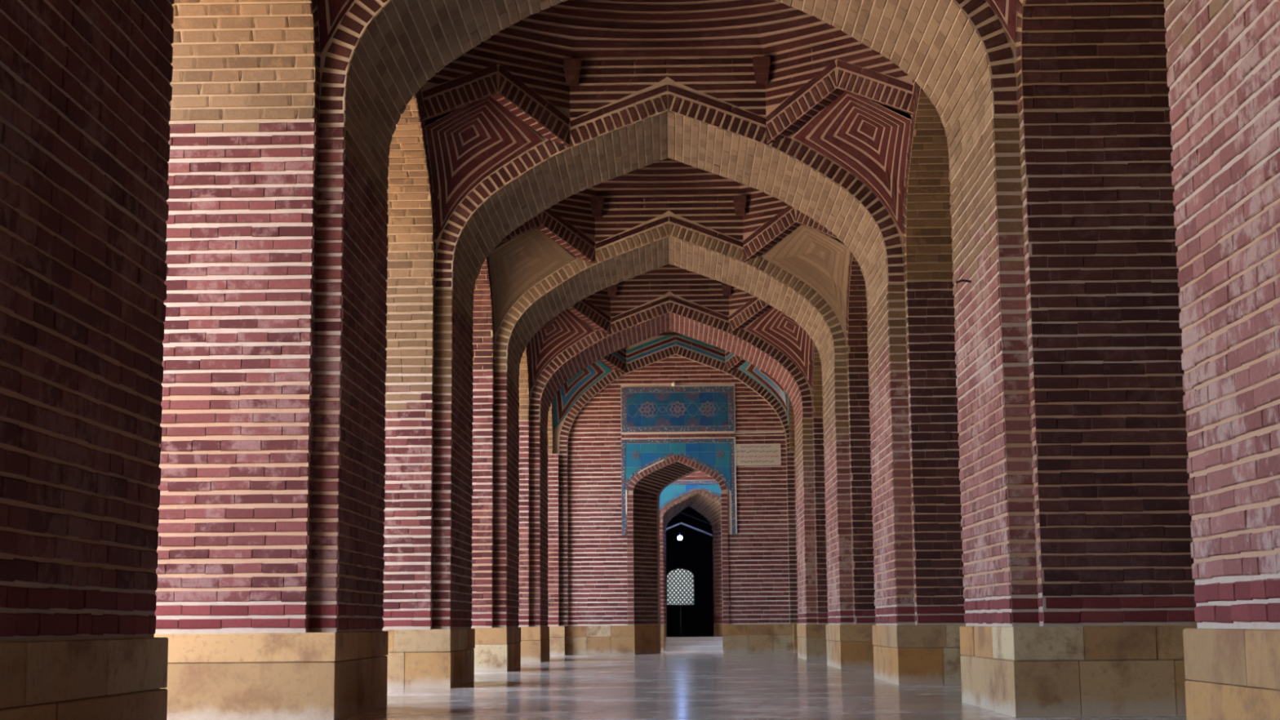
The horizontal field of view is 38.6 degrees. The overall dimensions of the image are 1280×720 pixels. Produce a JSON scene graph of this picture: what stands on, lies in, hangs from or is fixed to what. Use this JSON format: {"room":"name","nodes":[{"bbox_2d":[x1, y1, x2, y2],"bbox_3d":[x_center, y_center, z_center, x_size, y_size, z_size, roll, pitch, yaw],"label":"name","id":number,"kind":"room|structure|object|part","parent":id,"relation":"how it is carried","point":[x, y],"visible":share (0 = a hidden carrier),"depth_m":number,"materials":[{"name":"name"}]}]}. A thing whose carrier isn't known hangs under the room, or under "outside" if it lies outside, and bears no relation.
{"room":"mosque","nodes":[
{"label":"mosque","id":0,"kind":"room"},
{"bbox_2d":[549,355,793,654],"bbox_3d":[0.825,1.751,48.734,9.000,12.000,1.175,-1,-8,1],"label":"wall","id":1,"kind":"structure","parent":0,"point":[758,552],"depth_m":47.84,"materials":[{"name":"brick"}]},
{"bbox_2d":[552,334,797,626],"bbox_3d":[0.975,2.974,47.922,6.600,7.855,0.177,-1,-8,1],"label":"blind arch","id":2,"kind":"object","parent":1,"relation":"attached to","point":[651,350],"visible":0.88,"depth_m":48.08,"materials":[{"name":"red brick"}]},
{"bbox_2d":[621,386,733,432],"bbox_3d":[0.989,1.303,48.211,2.955,1.185,0.061,-1,-8,1],"label":"tile panel","id":3,"kind":"object","parent":1,"relation":"attached to","point":[650,409],"visible":1,"depth_m":48.19,"materials":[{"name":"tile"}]},
{"bbox_2d":[626,455,729,625],"bbox_3d":[0.981,4.683,47.733,2.640,4.419,0.057,-1,-8,1],"label":"rim","id":4,"kind":"object","parent":1,"relation":"attached to","point":[726,616],"visible":1,"depth_m":47.75,"materials":[{"name":"brick"}]},
{"bbox_2d":[621,437,737,535],"bbox_3d":[1.019,3.310,47.921,3.000,2.531,0.058,-1,-8,1],"label":"tile spandrel","id":5,"kind":"structure","parent":1,"relation":"attached to","point":[717,455],"depth_m":48.03,"materials":[{"name":"tile"}]},
{"bbox_2d":[675,384,783,433],"bbox_3d":[2.361,1.293,48.188,2.800,1.307,0.032,-1,-8,1],"label":"conduit","id":6,"kind":"object","parent":1,"relation":"attached to","point":[697,384],"visible":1,"depth_m":48.22,"materials":[{"name":"white plastic"}]},
{"bbox_2d":[733,443,781,465],"bbox_3d":[3.074,2.483,48.005,1.236,0.565,0.034,-1,-8,1],"label":"inscription plaque","id":7,"kind":"object","parent":1,"relation":"attached to","point":[745,454],"visible":1,"depth_m":47.99,"materials":[{"name":"beige stone"}]},
{"bbox_2d":[666,568,693,604],"bbox_3d":[1.174,5.946,67.026,24.000,9.100,0.400,-1,-8,1],"label":"wall","id":8,"kind":"structure","parent":0,"point":[676,580],"depth_m":66.48,"materials":[{"name":"white"}]},
{"bbox_2d":[666,506,713,635],"bbox_3d":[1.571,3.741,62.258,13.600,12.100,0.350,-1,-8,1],"label":"doorway","id":9,"kind":"structure","parent":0,"point":[694,553],"depth_m":61.61,"materials":[{"name":"paint"}]},
{"bbox_2d":[677,512,682,540],"bbox_3d":[1.192,3.436,55.564,0.150,4.075,0.146,-1,-8,1],"label":"lamp","id":10,"kind":"object","parent":9,"relation":"hanging from","point":[679,537],"visible":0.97,"depth_m":55.27,"materials":[{"name":"white glass"}]},
{"bbox_3d":[1.209,5.378,55.285,0.150,0.150,0.146,-1,-8,1],"label":"bulb","id":11,"kind":"part","parent":10,"relation":"part of","materials":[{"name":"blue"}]},
{"bbox_2d":[666,568,694,604],"bbox_3d":[1.359,7.636,61.636,0.996,1.228,0.120,-1,-8,1],"label":"window","id":12,"kind":"structure","parent":9,"relation":"in","point":[680,569],"depth_m":61.58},
{"bbox_2d":[666,522,712,536],"bbox_3d":[1.290,5.404,56.239,3.800,0.820,0.300,-1,-8,1],"label":"rib","id":13,"kind":"object","parent":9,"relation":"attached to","point":[682,523],"visible":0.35,"depth_m":56.14,"materials":[{"name":"blue"}]},
{"bbox_2d":[674,511,711,525],"bbox_3d":[1.294,5.124,56.684,3.800,0.820,0.300,-1,-8,1],"label":"rib","id":14,"kind":"object","parent":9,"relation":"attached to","point":[681,513],"visible":0.3,"depth_m":56.58,"materials":[{"name":"paint"}]},
{"bbox_2d":[666,635,713,636],"bbox_3d":[1.546,8.805,57.355,13.000,0.300,7.914,-1,-8,1],"label":"floor","id":15,"kind":"structure","parent":0,"point":[667,635],"depth_m":57.58,"materials":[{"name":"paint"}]},
{"bbox_2d":[659,471,723,651],"bbox_3d":[1.165,2.466,53.724,9.500,12.000,1.592,-1,-8,1],"label":"archway","id":16,"kind":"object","parent":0,"point":[708,504],"depth_m":53.25,"materials":[{"name":"brick"}]},
{"bbox_2d":[658,480,720,533],"bbox_3d":[1.668,4.253,52.692,3.000,1.560,0.040,-1,-8,1],"label":"tile spandrel","id":17,"kind":"structure","parent":16,"relation":"attached to","point":[675,490],"depth_m":52.76,"materials":[{"name":"tile"}]},
{"bbox_2d":[343,650,1186,719],"bbox_3d":[2.203,4.648,25.765,14.950,0.300,56.400,-1,-8,1],"label":"floor","id":18,"kind":"structure","parent":0,"point":[688,685],"depth_m":20.40,"materials":[{"name":"grey stone"}]},
{"bbox_2d":[0,0,174,719],"bbox_3d":[-4.162,-0.489,8.989,2.931,5.200,3.236,-1,-8,1],"label":"brick pier","id":19,"kind":"object","parent":18,"relation":"on","point":[86,90],"visible":1,"depth_m":8.88,"materials":[{"name":"brick"}]},
{"bbox_2d":[169,0,320,124],"bbox_3d":[-4.236,-4.147,13.752,2.666,3.400,8.022,-1,-8,1],"label":"arch","id":20,"kind":"object","parent":19,"relation":"on","point":[233,60],"visible":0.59,"depth_m":16.08,"materials":[{"name":"brick"}]},
{"bbox_2d":[316,0,1017,56],"bbox_3d":[0.165,-5.894,13.923,6.445,5.590,5.849,-1,-8,1],"label":"vaulted ceiling","id":21,"kind":"structure","parent":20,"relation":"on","point":[331,12],"depth_m":16.24,"materials":[{"name":"red brick"}]},
{"bbox_3d":[-2.147,-3.713,15.880,1.457,1.870,1.114,-1,-8,1],"label":"panel","id":22,"kind":"part","parent":21,"relation":"part of","materials":[{"name":"red brick"}]},
{"bbox_3d":[2.587,-3.765,15.802,1.457,1.870,1.114,-1,-8,1],"label":"panel","id":23,"kind":"part","parent":21,"relation":"part of","materials":[{"name":"red brick"}]},
{"bbox_2d":[154,120,388,719],"bbox_3d":[-4.016,0.677,17.104,2.930,5.200,2.881,-1,-8,1],"label":"brick pier","id":24,"kind":"object","parent":18,"relation":"on","point":[269,591],"visible":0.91,"depth_m":15.79,"materials":[{"name":"brick"}]},
{"bbox_2d":[386,87,435,288],"bbox_3d":[-4.092,-3.006,21.691,2.666,3.400,8.022,-1,-8,1],"label":"arch","id":25,"kind":"object","parent":24,"relation":"on","point":[411,234],"visible":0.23,"depth_m":23.89,"materials":[{"name":"brick"}]},
{"bbox_2d":[421,0,914,242],"bbox_3d":[0.309,-4.753,21.862,6.445,5.590,5.849,-1,-8,1],"label":"vaulted ceiling","id":26,"kind":"structure","parent":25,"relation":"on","point":[806,67],"depth_m":24.21,"materials":[{"name":"red brick"}]},
{"bbox_3d":[-2.003,-2.572,23.819,1.457,1.870,1.114,-1,-8,1],"label":"panel","id":27,"kind":"part","parent":26,"relation":"part of","materials":[{"name":"red brick"}]},
{"bbox_3d":[2.731,-2.624,23.740,1.457,1.870,1.114,-1,-8,1],"label":"panel","id":28,"kind":"part","parent":26,"relation":"part of","materials":[{"name":"red brick"}]},
{"bbox_2d":[318,0,1019,190],"bbox_3d":[0.252,-3.626,17.646,6.200,3.400,2.517,-1,-8,1],"label":"arch","id":29,"kind":"object","parent":24,"relation":"on","point":[380,55],"visible":1,"depth_m":17.42,"materials":[{"name":"brick"}]},
{"bbox_2d":[382,286,475,688],"bbox_3d":[-3.870,1.818,25.041,2.934,5.200,2.883,-1,-8,1],"label":"brick pier","id":30,"kind":"object","parent":18,"relation":"on","point":[427,617],"visible":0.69,"depth_m":23.76,"materials":[{"name":"brick"}]},
{"bbox_2d":[472,255,494,370],"bbox_3d":[-3.949,-1.865,29.630,2.666,3.400,8.022,-1,-8,1],"label":"arch","id":31,"kind":"object","parent":30,"relation":"on","point":[483,338],"visible":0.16,"depth_m":31.92,"materials":[{"name":"brick"}]},
{"bbox_2d":[488,157,850,335],"bbox_3d":[0.453,-3.612,29.801,6.445,5.590,5.849,-1,-8,1],"label":"vaulted ceiling","id":32,"kind":"structure","parent":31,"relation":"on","point":[804,248],"depth_m":32.20,"materials":[{"name":"brick"}]},
{"bbox_3d":[-1.859,-1.431,31.757,1.457,1.870,1.114,-1,-8,1],"label":"panel","id":33,"kind":"part","parent":32,"relation":"part of","materials":[{"name":"brick"}]},
{"bbox_3d":[2.875,-1.483,31.679,1.457,1.870,1.114,-1,-8,1],"label":"panel","id":34,"kind":"part","parent":32,"relation":"part of","materials":[{"name":"brick"}]},
{"bbox_2d":[435,56,905,318],"bbox_3d":[0.395,-2.485,25.585,6.200,3.400,2.518,-1,-8,1],"label":"arch","id":35,"kind":"object","parent":30,"relation":"on","point":[669,118],"visible":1,"depth_m":24.66,"materials":[{"name":"brick"}]},
{"bbox_2d":[471,369,520,671],"bbox_3d":[-3.726,2.959,32.980,2.934,5.200,2.883,-1,-8,1],"label":"brick pier","id":36,"kind":"object","parent":18,"relation":"on","point":[495,578],"visible":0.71,"depth_m":31.75,"materials":[{"name":"brick"}]},
{"bbox_2d":[493,195,847,388],"bbox_3d":[0.539,-1.344,33.525,6.200,3.400,2.521,-1,-8,1],"label":"arch","id":37,"kind":"object","parent":36,"relation":"on","point":[671,238],"visible":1,"depth_m":32.47,"materials":[{"name":"brick"}]},
{"bbox_2d":[518,420,549,662],"bbox_3d":[-3.582,4.100,40.918,2.934,5.200,2.886,-1,-8,1],"label":"brick pier","id":38,"kind":"object","parent":18,"relation":"on","point":[533,581],"visible":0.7,"depth_m":39.70,"materials":[{"name":"brick"}]},
{"bbox_2d":[518,345,529,420],"bbox_3d":[-3.805,-0.724,37.568,2.666,3.400,8.022,-1,-8,1],"label":"arch","id":39,"kind":"object","parent":38,"relation":"on","point":[524,383],"visible":0.07,"depth_m":39.88,"materials":[{"name":"brick"}]},
{"bbox_2d":[527,263,813,391],"bbox_3d":[0.597,-2.471,37.740,6.445,5.590,5.849,-1,-8,1],"label":"vaulted ceiling","id":40,"kind":"structure","parent":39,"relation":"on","point":[774,326],"depth_m":40.13,"materials":[{"name":"red brick"}]},
{"bbox_3d":[-1.715,-0.290,39.696,1.457,1.870,1.114,-1,-8,1],"label":"panel","id":41,"kind":"part","parent":40,"relation":"part of","materials":[{"name":"red brick"}]},
{"bbox_3d":[3.019,-0.342,39.618,1.457,1.870,1.114,-1,-8,1],"label":"panel","id":42,"kind":"part","parent":40,"relation":"part of","materials":[{"name":"red brick"}]},
{"bbox_2d":[547,402,553,453],"bbox_3d":[-3.661,0.417,45.507,2.666,3.400,8.022,-1,-8,1],"label":"arch","id":43,"kind":"object","parent":38,"relation":"on","point":[550,428],"visible":0.09,"depth_m":47.83,"materials":[{"name":"brick"}]},
{"bbox_2d":[551,329,789,430],"bbox_3d":[0.740,-1.330,45.678,6.462,5.590,5.866,-1,-8,1],"label":"vaulted ceiling","id":44,"kind":"structure","parent":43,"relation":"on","point":[571,391],"depth_m":48.06,"materials":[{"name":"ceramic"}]},
{"bbox_3d":[-1.506,0.731,47.647,1.589,2.110,1.121,-1,-8,1],"label":"panel","id":45,"kind":"part","parent":44,"relation":"part of","materials":[{"name":"red brick"}]},
{"bbox_3d":[3.228,0.680,47.577,1.324,2.110,1.105,-1,-8,1],"label":"panel","id":46,"kind":"part","parent":44,"relation":"part of","materials":[{"name":"red brick"}]},
{"bbox_2d":[528,279,813,432],"bbox_3d":[0.683,-0.203,41.462,6.200,3.400,2.517,-1,-8,1],"label":"arch","id":47,"kind":"object","parent":38,"relation":"on","point":[672,312],"visible":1,"depth_m":40.38,"materials":[{"name":"brick"}]},
{"bbox_2d":[547,453,564,655],"bbox_3d":[-3.424,5.134,48.115,2.950,5.200,1.380,-1,-8,1],"label":"brick pier","id":48,"kind":"object","parent":18,"relation":"on","point":[557,644],"visible":0.19,"depth_m":47.42,"materials":[{"name":"brick"}]},
{"bbox_2d":[664,645,722,651],"bbox_3d":[1.735,8.284,52.519,2.450,0.130,0.300,-1,-8,1],"label":"stone step","id":49,"kind":"structure","parent":18,"relation":"on","point":[707,647],"depth_m":52.38,"materials":[{"name":"grey stone"}]},
{"bbox_2d":[665,636,722,641],"bbox_3d":[1.750,8.284,53.429,2.450,0.390,0.900,-1,-8,1],"label":"stone step","id":50,"kind":"structure","parent":18,"relation":"on","point":[667,638],"depth_m":53.01,"materials":[{"name":"grey stone"}]},
{"bbox_2d":[665,641,722,646],"bbox_3d":[1.740,8.263,52.826,2.450,0.260,0.300,-1,-8,1],"label":"stone step","id":51,"kind":"structure","parent":18,"relation":"on","point":[667,643],"depth_m":52.68,"materials":[{"name":"grey stone"}]},
{"bbox_2d":[792,451,799,653],"bbox_3d":[5.275,5.038,47.971,2.650,5.200,1.380,-1,-8,1],"label":"brick pier","id":52,"kind":"object","parent":18,"relation":"on","point":[794,625],"visible":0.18,"depth_m":47.23,"materials":[{"name":"brick"}]},
{"bbox_2d":[794,417,828,659],"bbox_3d":[5.023,4.005,40.776,2.932,5.200,2.885,-1,-8,1],"label":"brick pier","id":53,"kind":"object","parent":18,"relation":"on","point":[812,610],"visible":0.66,"depth_m":39.60,"materials":[{"name":"brick"}]},
{"bbox_2d":[788,400,795,452],"bbox_3d":[5.171,0.319,45.361,2.666,3.400,8.022,-1,-8,1],"label":"arch","id":54,"kind":"object","parent":53,"relation":"on","point":[791,435],"visible":0.06,"depth_m":47.72,"materials":[{"name":"brick"}]},
{"bbox_2d":[822,365,875,669],"bbox_3d":[4.879,2.864,32.838,2.934,5.200,2.884,-1,-8,1],"label":"brick pier","id":55,"kind":"object","parent":18,"relation":"on","point":[849,525],"visible":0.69,"depth_m":31.64,"materials":[{"name":"brick"}]},
{"bbox_2d":[811,342,823,417],"bbox_3d":[5.027,-0.822,37.422,2.666,3.400,8.022,-1,-8,1],"label":"arch","id":56,"kind":"object","parent":55,"relation":"on","point":[816,385],"visible":0.07,"depth_m":39.77,"materials":[{"name":"brick"}]},
{"bbox_2d":[866,280,965,684],"bbox_3d":[4.735,1.723,24.899,2.934,5.200,2.883,-1,-8,1],"label":"brick pier","id":57,"kind":"object","parent":18,"relation":"on","point":[919,600],"visible":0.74,"depth_m":23.66,"materials":[{"name":"brick"}]},
{"bbox_2d":[845,252,868,367],"bbox_3d":[4.883,-1.963,29.484,2.666,3.400,8.022,-1,-8,1],"label":"arch","id":58,"kind":"object","parent":57,"relation":"on","point":[857,347],"visible":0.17,"depth_m":31.82,"materials":[{"name":"brick"}]},
{"bbox_2d":[949,108,1197,717],"bbox_3d":[4.591,0.582,16.962,2.933,5.200,2.880,-1,-8,1],"label":"brick pier","id":59,"kind":"object","parent":18,"relation":"on","point":[1078,582],"visible":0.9,"depth_m":15.66,"materials":[{"name":"brick"}]},
{"bbox_2d":[899,80,953,281],"bbox_3d":[4.740,-3.104,21.545,2.666,3.400,8.022,-1,-8,1],"label":"arch","id":60,"kind":"object","parent":59,"relation":"on","point":[927,228],"visible":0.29,"depth_m":23.78,"materials":[{"name":"brick"}]},
{"bbox_2d":[955,279,970,284],"bbox_3d":[3.100,-0.742,17.361,0.225,0.043,0.040,2,-8,-15],"label":"peg","id":61,"kind":"object","parent":59,"relation":"attached to","point":[961,280],"visible":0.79,"depth_m":17.34,"materials":[{"name":"black metal"}]},
{"bbox_2d":[1164,0,1279,719],"bbox_3d":[4.445,-0.584,8.847,2.931,5.200,3.236,-1,-8,1],"label":"brick pier","id":62,"kind":"object","parent":18,"relation":"on","point":[1223,56],"visible":1,"depth_m":9.34,"materials":[{"name":"brick"}]},
{"bbox_2d":[1015,0,1170,114],"bbox_3d":[4.596,-4.245,13.606,2.666,3.400,8.022,-1,-8,1],"label":"arch","id":63,"kind":"object","parent":62,"relation":"on","point":[1071,54],"visible":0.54,"depth_m":15.96,"materials":[{"name":"brick"}]}
]}

